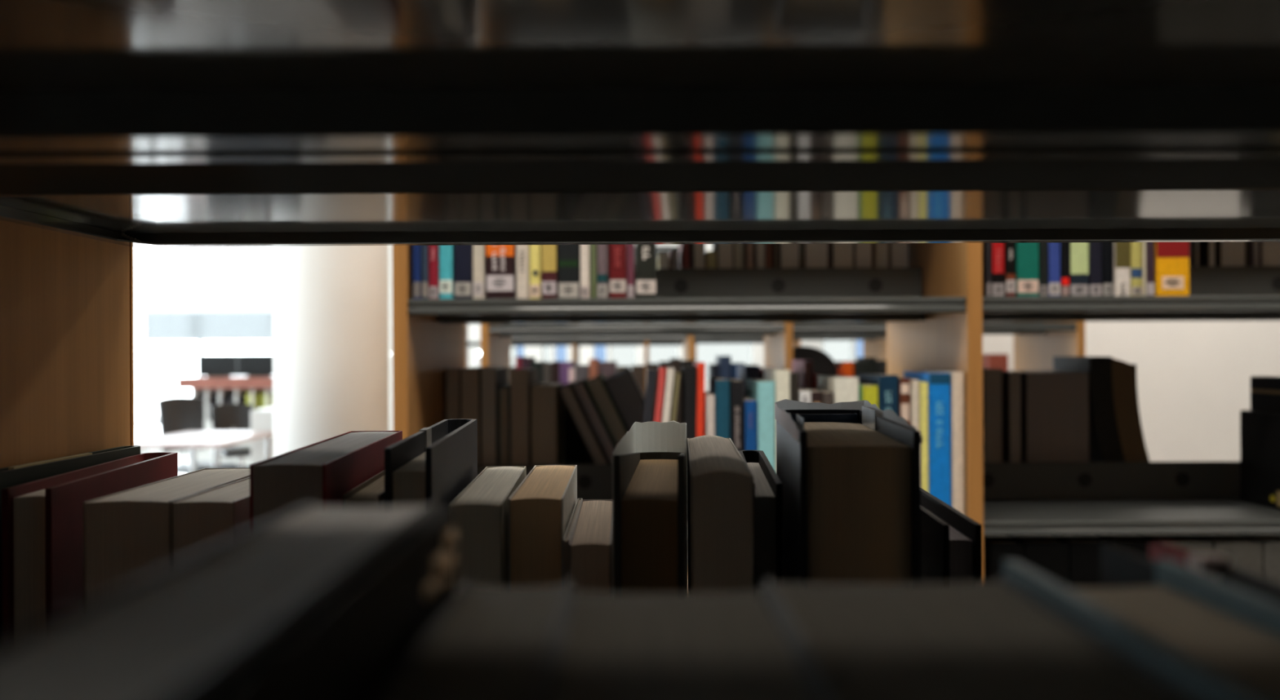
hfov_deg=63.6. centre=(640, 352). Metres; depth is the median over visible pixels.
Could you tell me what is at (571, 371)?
book
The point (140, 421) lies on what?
table
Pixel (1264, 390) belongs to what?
book
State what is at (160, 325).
hanging lamp
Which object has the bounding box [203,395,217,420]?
tray
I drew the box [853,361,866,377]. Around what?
book
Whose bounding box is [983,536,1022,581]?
book
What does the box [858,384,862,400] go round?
book
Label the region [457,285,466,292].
print
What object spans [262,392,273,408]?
tray
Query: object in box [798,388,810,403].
book
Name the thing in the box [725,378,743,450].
book
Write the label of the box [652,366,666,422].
book
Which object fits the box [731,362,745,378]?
book
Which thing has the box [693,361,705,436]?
book
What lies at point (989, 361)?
book
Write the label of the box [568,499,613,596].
book
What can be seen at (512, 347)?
window
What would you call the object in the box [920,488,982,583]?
book
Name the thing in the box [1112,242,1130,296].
book
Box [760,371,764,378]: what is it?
book
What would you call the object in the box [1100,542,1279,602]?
book
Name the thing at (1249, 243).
book
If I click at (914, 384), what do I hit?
book
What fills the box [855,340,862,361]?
window
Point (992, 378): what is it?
book
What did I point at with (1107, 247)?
book
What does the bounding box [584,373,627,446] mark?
book
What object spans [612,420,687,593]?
book
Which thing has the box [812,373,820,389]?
book
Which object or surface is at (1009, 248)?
book
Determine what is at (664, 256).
book
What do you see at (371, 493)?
book
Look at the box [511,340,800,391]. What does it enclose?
bookcase
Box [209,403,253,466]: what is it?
office chair
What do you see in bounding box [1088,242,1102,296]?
book
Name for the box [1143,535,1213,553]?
book
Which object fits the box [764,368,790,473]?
book
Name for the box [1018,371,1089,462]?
book
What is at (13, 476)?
book
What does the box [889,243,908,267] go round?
book
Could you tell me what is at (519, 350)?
window
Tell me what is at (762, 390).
book
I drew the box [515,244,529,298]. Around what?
book
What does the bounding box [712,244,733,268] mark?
book
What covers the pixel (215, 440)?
table
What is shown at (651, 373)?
book
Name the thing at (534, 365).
book
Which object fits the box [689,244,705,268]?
book
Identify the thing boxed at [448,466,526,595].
book
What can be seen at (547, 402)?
book
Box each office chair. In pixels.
[156,396,238,475]
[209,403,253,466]
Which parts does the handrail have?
rail, post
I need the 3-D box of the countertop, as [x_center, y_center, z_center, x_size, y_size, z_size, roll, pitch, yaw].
[-3.837,0.284,9.975,1.039,0.105,0.550,0,0,0]
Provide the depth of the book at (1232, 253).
1.91 m
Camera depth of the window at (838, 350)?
13.08 m
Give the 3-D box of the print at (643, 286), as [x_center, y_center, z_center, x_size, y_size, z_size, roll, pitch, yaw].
[0.007,-0.104,1.627,0.015,0.011,0.001,0,0,0]
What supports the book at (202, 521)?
on the bookcase at (125, 125)
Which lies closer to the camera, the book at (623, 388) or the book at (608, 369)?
the book at (623, 388)
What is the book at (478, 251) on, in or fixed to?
on the bookcase at (934, 309)
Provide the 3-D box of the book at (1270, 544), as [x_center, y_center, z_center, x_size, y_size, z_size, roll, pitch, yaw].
[1.016,0.457,1.727,0.060,0.317,0.190,0,0,0]
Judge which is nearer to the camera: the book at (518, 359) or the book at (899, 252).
the book at (899, 252)
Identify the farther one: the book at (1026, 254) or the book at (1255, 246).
the book at (1255, 246)
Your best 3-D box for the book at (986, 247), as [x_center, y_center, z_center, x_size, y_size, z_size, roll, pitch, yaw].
[0.548,-0.194,1.713,0.007,0.210,0.171,0,0,0]
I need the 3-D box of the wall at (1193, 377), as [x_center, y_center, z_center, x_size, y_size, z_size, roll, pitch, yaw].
[5.239,-0.273,5.825,7.520,3.000,0.150,0,0,0]
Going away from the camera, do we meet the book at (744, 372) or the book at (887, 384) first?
the book at (887, 384)
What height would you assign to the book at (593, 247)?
0.236 m
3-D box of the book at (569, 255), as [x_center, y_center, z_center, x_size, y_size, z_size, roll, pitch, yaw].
[-0.114,-0.203,1.712,0.032,0.234,0.170,0,0,0]
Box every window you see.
[141,246,203,449]
[511,346,514,366]
[515,346,524,366]
[541,346,551,362]
[554,346,567,361]
[592,346,607,361]
[609,346,636,369]
[648,345,679,366]
[696,343,752,380]
[822,340,853,361]
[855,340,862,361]
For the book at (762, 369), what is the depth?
3.13 m
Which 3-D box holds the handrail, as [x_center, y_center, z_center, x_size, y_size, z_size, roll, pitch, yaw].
[-5.981,0.806,11.600,0.980,0.940,0.050,0,0,0]
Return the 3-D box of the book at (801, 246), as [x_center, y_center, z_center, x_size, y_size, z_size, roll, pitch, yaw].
[0.298,-0.191,2.001,0.006,0.206,0.180,0,0,0]
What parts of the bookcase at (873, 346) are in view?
shelf, shelf, shelf, shelf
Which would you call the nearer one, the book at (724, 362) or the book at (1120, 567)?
the book at (1120, 567)
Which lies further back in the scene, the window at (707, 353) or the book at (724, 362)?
the window at (707, 353)
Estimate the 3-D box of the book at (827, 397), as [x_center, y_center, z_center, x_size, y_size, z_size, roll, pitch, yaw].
[0.296,0.164,1.710,0.016,0.203,0.160,0,0,0]
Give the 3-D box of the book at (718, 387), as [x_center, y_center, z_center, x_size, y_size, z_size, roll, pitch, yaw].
[0.129,0.155,1.710,0.021,0.223,0.160,0,0,0]
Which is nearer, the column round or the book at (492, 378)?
the book at (492, 378)
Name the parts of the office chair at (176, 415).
backrest, post, seat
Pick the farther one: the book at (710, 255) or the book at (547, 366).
the book at (547, 366)
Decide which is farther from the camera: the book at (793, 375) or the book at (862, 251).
the book at (862, 251)
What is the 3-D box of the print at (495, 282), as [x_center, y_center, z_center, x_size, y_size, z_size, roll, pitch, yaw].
[-0.223,-0.110,1.627,0.021,0.012,0.001,0,0,0]
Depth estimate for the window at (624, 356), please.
13.08 m
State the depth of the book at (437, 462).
0.43 m
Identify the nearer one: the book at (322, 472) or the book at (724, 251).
the book at (322, 472)
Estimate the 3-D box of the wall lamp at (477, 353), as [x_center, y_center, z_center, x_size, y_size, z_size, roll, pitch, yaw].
[-1.812,0.620,11.500,0.180,1.276,0.180,0,0,0]
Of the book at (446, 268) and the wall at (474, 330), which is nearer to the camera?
the book at (446, 268)
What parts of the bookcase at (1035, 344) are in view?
shelf, shelf, stop rail, stop rail, shelf, shelf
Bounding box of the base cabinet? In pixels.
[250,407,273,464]
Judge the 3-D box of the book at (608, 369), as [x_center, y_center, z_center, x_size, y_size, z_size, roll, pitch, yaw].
[-0.101,0.147,3.215,0.051,0.240,0.170,0,0,0]
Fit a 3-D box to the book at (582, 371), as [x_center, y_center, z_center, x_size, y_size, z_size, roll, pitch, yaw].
[-0.178,0.153,3.215,0.035,0.229,0.170,0,0,0]
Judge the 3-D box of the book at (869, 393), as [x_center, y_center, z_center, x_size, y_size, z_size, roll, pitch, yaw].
[0.362,0.159,1.710,0.023,0.213,0.160,0,0,0]
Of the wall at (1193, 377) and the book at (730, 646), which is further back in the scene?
the wall at (1193, 377)
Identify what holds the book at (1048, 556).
on the bookcase at (934, 309)
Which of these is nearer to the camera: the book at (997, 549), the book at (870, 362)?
the book at (997, 549)
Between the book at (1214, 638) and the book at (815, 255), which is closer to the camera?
the book at (1214, 638)
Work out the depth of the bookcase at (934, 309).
1.79 m
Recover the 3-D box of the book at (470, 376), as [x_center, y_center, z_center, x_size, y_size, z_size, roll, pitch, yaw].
[-0.315,0.148,1.992,0.034,0.240,0.174,0,0,0]
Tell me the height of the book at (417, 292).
0.220 m
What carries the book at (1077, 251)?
on the bookcase at (934, 309)
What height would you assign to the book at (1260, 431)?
0.160 m
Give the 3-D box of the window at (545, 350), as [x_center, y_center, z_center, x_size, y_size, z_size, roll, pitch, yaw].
[-1.199,-0.345,13.080,0.131,1.400,0.060,0,0,0]
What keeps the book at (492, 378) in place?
on the bookcase at (934, 309)
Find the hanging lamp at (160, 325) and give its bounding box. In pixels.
[144,246,273,341]
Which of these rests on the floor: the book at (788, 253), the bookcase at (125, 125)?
the bookcase at (125, 125)
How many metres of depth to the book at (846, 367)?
3.13 m
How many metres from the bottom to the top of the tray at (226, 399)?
0.230 m
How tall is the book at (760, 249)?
0.203 m
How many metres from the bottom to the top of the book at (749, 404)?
0.190 m
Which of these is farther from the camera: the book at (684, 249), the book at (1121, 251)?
the book at (684, 249)
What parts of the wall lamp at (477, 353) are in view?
stem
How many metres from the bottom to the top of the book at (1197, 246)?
0.240 m
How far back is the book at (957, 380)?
1.63 m
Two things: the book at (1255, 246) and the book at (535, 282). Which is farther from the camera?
the book at (1255, 246)
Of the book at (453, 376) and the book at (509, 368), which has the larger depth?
the book at (509, 368)
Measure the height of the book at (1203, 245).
0.226 m
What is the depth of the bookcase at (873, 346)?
4.67 m
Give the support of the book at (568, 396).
on the bookcase at (934, 309)
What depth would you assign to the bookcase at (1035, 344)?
3.16 m
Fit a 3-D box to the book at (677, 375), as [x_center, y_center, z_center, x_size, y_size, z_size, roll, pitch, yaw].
[0.047,0.149,1.710,0.030,0.235,0.160,0,0,0]
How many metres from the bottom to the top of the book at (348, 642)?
0.237 m
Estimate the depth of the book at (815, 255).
1.90 m
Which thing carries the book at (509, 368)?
on the bookcase at (1035, 344)
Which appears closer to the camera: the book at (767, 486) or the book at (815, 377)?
the book at (767, 486)
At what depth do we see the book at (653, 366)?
3.13 m
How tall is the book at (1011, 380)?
0.229 m
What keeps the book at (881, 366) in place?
on the bookcase at (1035, 344)
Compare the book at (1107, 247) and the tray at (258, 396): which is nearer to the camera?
the book at (1107, 247)
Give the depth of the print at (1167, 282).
1.63 m
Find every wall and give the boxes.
[141,244,855,454]
[982,320,1279,462]
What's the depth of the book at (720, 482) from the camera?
0.39 m
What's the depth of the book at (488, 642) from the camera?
0.16 m
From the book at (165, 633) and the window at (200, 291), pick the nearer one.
the book at (165, 633)
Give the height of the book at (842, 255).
0.248 m
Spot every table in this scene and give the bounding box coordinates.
[133,415,190,462]
[133,431,273,472]
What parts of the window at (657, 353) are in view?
frame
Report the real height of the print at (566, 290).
0.011 m
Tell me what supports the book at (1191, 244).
on the bookcase at (934, 309)
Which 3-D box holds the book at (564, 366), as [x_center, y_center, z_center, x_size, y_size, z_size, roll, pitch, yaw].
[-0.227,0.148,3.215,0.038,0.240,0.170,0,0,0]
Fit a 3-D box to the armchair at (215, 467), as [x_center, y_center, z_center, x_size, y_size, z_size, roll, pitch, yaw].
[-1.636,0.870,4.580,0.400,0.775,0.460,0,0,0]
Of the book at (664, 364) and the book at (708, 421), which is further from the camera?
the book at (664, 364)
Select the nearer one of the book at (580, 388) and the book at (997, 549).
the book at (997, 549)
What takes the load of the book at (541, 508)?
on the bookcase at (125, 125)
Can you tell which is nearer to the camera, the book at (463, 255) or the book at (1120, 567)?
the book at (1120, 567)
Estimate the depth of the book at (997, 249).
1.63 m
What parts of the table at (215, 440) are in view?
leg, leg, leg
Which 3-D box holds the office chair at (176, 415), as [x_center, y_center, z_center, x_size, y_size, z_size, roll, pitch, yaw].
[-3.151,0.788,7.325,0.472,0.949,0.431,0,0,32]
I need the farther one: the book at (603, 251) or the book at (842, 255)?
the book at (842, 255)
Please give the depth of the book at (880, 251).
1.91 m
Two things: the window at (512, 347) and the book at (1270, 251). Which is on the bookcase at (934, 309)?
the book at (1270, 251)
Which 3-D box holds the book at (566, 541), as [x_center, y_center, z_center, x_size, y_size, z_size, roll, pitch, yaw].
[-0.030,0.171,0.475,0.003,0.192,0.120,0,0,-1]
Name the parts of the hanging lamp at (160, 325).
cord, cord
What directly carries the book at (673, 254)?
on the bookcase at (934, 309)
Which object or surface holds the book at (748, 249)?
on the bookcase at (934, 309)
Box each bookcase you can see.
[0,0,1279,468]
[177,376,273,466]
[391,243,1279,582]
[465,245,696,382]
[480,321,1084,565]
[510,255,886,593]
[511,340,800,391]
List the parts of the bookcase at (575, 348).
shelf, shelf, shelf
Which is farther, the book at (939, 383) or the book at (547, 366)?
the book at (547, 366)
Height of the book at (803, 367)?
0.252 m
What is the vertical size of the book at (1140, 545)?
0.317 m
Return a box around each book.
[0,445,140,640]
[0,500,439,699]
[1,452,177,639]
[83,467,249,603]
[171,477,249,564]
[184,506,456,699]
[249,431,402,528]
[342,470,384,506]
[373,579,570,699]
[384,418,477,512]
[413,245,422,299]
[421,245,429,299]
[428,245,439,299]
[439,245,454,299]
[445,368,461,419]
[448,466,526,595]
[453,245,473,298]
[461,367,491,464]
[472,244,485,298]
[480,367,507,464]
[485,244,516,298]
[497,366,515,384]
[497,384,511,464]
[508,465,577,586]
[510,368,537,464]
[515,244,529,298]
[515,356,527,369]
[521,356,535,368]
[529,244,542,298]
[530,361,546,383]
[531,382,564,464]
[541,244,558,298]
[541,586,824,699]
[542,362,552,382]
[552,361,560,382]
[557,380,608,464]
[558,244,580,298]
[560,361,575,386]
[562,498,582,584]
[563,401,594,464]
[568,368,574,382]
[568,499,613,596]
[570,377,615,464]
[576,364,589,382]
[580,244,591,298]
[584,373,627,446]
[589,358,599,379]
[591,244,597,298]
[596,244,609,298]
[599,361,617,377]
[603,367,653,431]
[609,244,627,298]
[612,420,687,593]
[617,366,630,373]
[627,244,634,298]
[631,364,644,398]
[635,244,656,298]
[642,368,656,422]
[645,363,658,415]
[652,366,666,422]
[657,251,669,268]
[658,360,669,367]
[660,366,674,422]
[669,247,678,268]
[669,358,680,423]
[669,371,679,422]
[678,244,691,268]
[680,360,695,366]
[680,366,696,497]
[687,435,753,593]
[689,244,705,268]
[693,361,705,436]
[703,391,714,435]
[705,250,716,268]
[708,364,718,391]
[709,377,729,438]
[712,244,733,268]
[715,355,731,378]
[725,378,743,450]
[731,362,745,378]
[733,244,744,268]
[736,364,759,396]
[737,450,782,591]
[743,244,755,268]
[743,396,756,450]
[747,378,774,470]
[755,244,765,268]
[760,367,770,371]
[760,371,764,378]
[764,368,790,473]
[764,576,1200,699]
[765,244,772,268]
[772,244,779,268]
[774,399,922,583]
[779,244,799,268]
[790,372,798,401]
[791,360,812,389]
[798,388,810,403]
[799,244,803,267]
[800,388,822,403]
[803,244,827,267]
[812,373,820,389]
[813,389,833,404]
[817,375,858,403]
[827,244,831,267]
[831,244,853,267]
[834,361,853,377]
[835,367,842,375]
[853,243,871,267]
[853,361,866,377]
[856,357,875,373]
[857,373,897,415]
[858,383,877,405]
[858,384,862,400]
[871,243,889,267]
[875,360,886,374]
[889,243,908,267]
[897,377,910,425]
[903,371,951,506]
[910,379,919,431]
[919,381,928,492]
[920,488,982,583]
[924,370,964,514]
[982,243,991,297]
[982,354,1008,371]
[982,368,1002,462]
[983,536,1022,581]
[991,243,1004,297]
[1002,371,1021,462]
[1003,559,1279,699]
[1004,243,1015,297]
[1011,536,1068,587]
[1015,243,1039,296]
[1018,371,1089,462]
[1038,242,1048,296]
[1048,242,1060,296]
[1053,356,1149,462]
[1055,536,1113,588]
[1059,242,1069,296]
[1068,242,1088,296]
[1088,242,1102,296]
[1099,536,1158,558]
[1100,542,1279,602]
[1102,242,1112,296]
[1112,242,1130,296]
[1129,242,1142,296]
[1142,242,1146,296]
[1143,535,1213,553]
[1146,242,1154,296]
[1154,242,1189,296]
[1189,242,1193,266]
[1193,242,1200,266]
[1194,535,1262,576]
[1200,242,1207,266]
[1207,242,1215,266]
[1215,241,1247,266]
[1240,410,1279,510]
[1243,535,1279,582]
[1247,241,1251,266]
[1250,376,1279,413]
[1251,241,1261,266]
[1261,241,1279,266]
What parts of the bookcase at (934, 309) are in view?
stop rail, shelf, shelf, stop rail, stop rail, shelf, shelf, shelf, stop rail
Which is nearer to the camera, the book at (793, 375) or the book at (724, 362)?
the book at (793, 375)
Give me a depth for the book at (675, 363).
3.13 m
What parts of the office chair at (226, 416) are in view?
backrest, seat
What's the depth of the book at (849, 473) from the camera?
0.38 m
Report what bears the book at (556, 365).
on the bookcase at (1035, 344)
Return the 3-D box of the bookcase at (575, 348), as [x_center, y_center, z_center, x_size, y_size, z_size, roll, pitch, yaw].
[-0.489,0.202,7.918,1.803,2.100,0.537,0,0,0]
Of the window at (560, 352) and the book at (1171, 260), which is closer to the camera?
the book at (1171, 260)
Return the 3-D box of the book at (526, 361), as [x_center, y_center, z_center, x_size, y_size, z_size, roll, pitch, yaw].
[-0.349,0.141,3.215,0.023,0.255,0.170,0,0,0]
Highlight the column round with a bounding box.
[272,245,390,457]
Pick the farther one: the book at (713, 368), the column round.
the column round
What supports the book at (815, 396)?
on the bookcase at (934, 309)
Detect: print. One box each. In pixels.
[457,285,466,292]
[492,279,506,286]
[563,286,573,293]
[640,283,650,289]
[1075,287,1084,293]
[1164,279,1180,285]
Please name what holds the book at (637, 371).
on the bookcase at (1035, 344)
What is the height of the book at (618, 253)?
0.241 m
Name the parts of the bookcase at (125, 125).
shelf, shelf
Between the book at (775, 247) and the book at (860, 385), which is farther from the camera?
the book at (775, 247)
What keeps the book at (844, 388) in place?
on the bookcase at (934, 309)
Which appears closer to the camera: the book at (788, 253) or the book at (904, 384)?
the book at (904, 384)
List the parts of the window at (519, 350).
pane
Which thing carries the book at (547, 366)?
on the bookcase at (1035, 344)
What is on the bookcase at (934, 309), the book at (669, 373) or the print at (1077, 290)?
the book at (669, 373)
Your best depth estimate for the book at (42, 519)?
0.43 m
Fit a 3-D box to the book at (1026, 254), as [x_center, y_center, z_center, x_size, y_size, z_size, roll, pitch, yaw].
[0.610,-0.211,1.710,0.034,0.244,0.167,0,0,0]
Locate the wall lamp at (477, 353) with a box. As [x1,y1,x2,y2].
[475,351,479,367]
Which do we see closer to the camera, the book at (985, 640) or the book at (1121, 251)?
the book at (985, 640)
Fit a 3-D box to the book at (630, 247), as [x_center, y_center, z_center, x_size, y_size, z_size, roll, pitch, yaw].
[-0.017,-0.202,1.716,0.010,0.231,0.177,0,0,0]
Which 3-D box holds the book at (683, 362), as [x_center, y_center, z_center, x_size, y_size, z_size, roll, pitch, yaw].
[0.145,0.145,3.215,0.041,0.243,0.170,0,0,0]
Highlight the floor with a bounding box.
[177,453,187,475]
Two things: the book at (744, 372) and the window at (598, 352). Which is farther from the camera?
the window at (598, 352)
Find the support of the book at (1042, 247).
on the bookcase at (934, 309)
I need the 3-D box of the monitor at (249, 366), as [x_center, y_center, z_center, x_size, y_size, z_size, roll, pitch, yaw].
[-3.689,0.124,9.980,0.392,0.214,0.140,0,0,0]
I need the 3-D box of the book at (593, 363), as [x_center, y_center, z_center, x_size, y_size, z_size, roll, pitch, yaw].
[-0.144,0.143,3.215,0.026,0.249,0.170,0,0,0]
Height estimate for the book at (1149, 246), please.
0.230 m
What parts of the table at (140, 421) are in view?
leg, leg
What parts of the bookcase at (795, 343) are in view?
shelf, shelf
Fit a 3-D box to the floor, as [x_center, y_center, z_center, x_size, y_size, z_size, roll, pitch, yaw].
[0.506,1.298,5.900,17.400,0.100,14.600,0,0,0]
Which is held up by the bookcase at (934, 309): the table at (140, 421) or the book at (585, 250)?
the book at (585, 250)
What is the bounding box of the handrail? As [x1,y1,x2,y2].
[133,382,152,453]
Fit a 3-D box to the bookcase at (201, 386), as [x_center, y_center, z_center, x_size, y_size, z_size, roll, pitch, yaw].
[-3.835,0.749,9.975,1.039,1.035,0.550,0,0,0]
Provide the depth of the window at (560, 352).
13.08 m
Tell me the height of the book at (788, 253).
0.207 m
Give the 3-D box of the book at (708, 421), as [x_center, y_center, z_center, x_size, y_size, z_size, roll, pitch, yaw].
[0.110,0.166,1.710,0.012,0.200,0.160,0,0,0]
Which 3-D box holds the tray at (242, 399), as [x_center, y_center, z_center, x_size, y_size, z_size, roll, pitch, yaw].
[-3.857,0.530,9.986,0.109,0.230,0.308,0,0,0]
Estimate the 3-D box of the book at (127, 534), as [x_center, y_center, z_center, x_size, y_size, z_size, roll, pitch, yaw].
[-0.210,0.164,0.483,0.035,0.207,0.124,0,0,-1]
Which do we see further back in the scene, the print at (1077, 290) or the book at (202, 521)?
the print at (1077, 290)
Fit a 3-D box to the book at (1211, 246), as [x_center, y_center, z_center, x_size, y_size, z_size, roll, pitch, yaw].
[1.052,-0.198,1.989,0.012,0.214,0.171,0,0,0]
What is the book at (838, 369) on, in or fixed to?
on the bookcase at (1035, 344)
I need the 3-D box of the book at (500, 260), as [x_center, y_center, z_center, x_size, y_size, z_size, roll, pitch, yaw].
[-0.223,-0.201,1.712,0.044,0.231,0.171,0,0,0]
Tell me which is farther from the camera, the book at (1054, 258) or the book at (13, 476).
the book at (1054, 258)
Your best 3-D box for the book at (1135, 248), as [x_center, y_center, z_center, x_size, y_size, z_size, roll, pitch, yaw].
[0.782,-0.195,1.709,0.017,0.211,0.163,0,0,0]
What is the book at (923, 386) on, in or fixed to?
on the bookcase at (934, 309)
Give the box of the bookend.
[792,346,836,375]
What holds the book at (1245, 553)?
on the bookcase at (934, 309)
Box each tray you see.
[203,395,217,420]
[217,395,234,404]
[230,395,246,404]
[246,391,265,409]
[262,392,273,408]
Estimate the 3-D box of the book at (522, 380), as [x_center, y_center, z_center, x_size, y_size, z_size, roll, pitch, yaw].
[-0.223,0.150,1.991,0.034,0.236,0.177,0,0,0]
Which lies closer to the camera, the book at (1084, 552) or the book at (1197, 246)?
the book at (1084, 552)
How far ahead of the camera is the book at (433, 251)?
1.63 m
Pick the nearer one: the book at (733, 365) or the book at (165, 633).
the book at (165, 633)
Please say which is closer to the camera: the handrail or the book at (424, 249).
the book at (424, 249)
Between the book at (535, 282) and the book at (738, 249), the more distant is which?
the book at (738, 249)
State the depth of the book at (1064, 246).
1.63 m
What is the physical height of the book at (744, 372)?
0.241 m
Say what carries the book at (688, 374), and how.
on the bookcase at (934, 309)
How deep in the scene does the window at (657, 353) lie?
13.08 m
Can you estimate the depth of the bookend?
3.15 m
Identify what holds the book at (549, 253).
on the bookcase at (934, 309)
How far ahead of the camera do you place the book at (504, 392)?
1.91 m
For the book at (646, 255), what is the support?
on the bookcase at (934, 309)
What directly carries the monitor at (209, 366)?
on the bookcase at (201, 386)
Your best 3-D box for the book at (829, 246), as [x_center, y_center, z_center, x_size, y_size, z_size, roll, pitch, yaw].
[0.350,-0.194,1.988,0.006,0.213,0.155,0,0,0]
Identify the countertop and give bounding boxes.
[177,376,273,389]
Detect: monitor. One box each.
[198,355,238,377]
[237,354,273,377]
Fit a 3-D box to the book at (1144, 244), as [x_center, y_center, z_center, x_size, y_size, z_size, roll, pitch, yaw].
[0.794,-0.212,1.705,0.004,0.244,0.154,0,0,0]
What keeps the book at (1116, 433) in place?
on the bookcase at (934, 309)
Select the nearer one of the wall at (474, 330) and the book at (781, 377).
the book at (781, 377)
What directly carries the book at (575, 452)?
on the bookcase at (934, 309)
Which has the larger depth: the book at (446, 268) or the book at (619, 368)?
the book at (619, 368)
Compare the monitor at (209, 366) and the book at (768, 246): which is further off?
the monitor at (209, 366)
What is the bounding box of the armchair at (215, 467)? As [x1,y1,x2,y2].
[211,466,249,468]

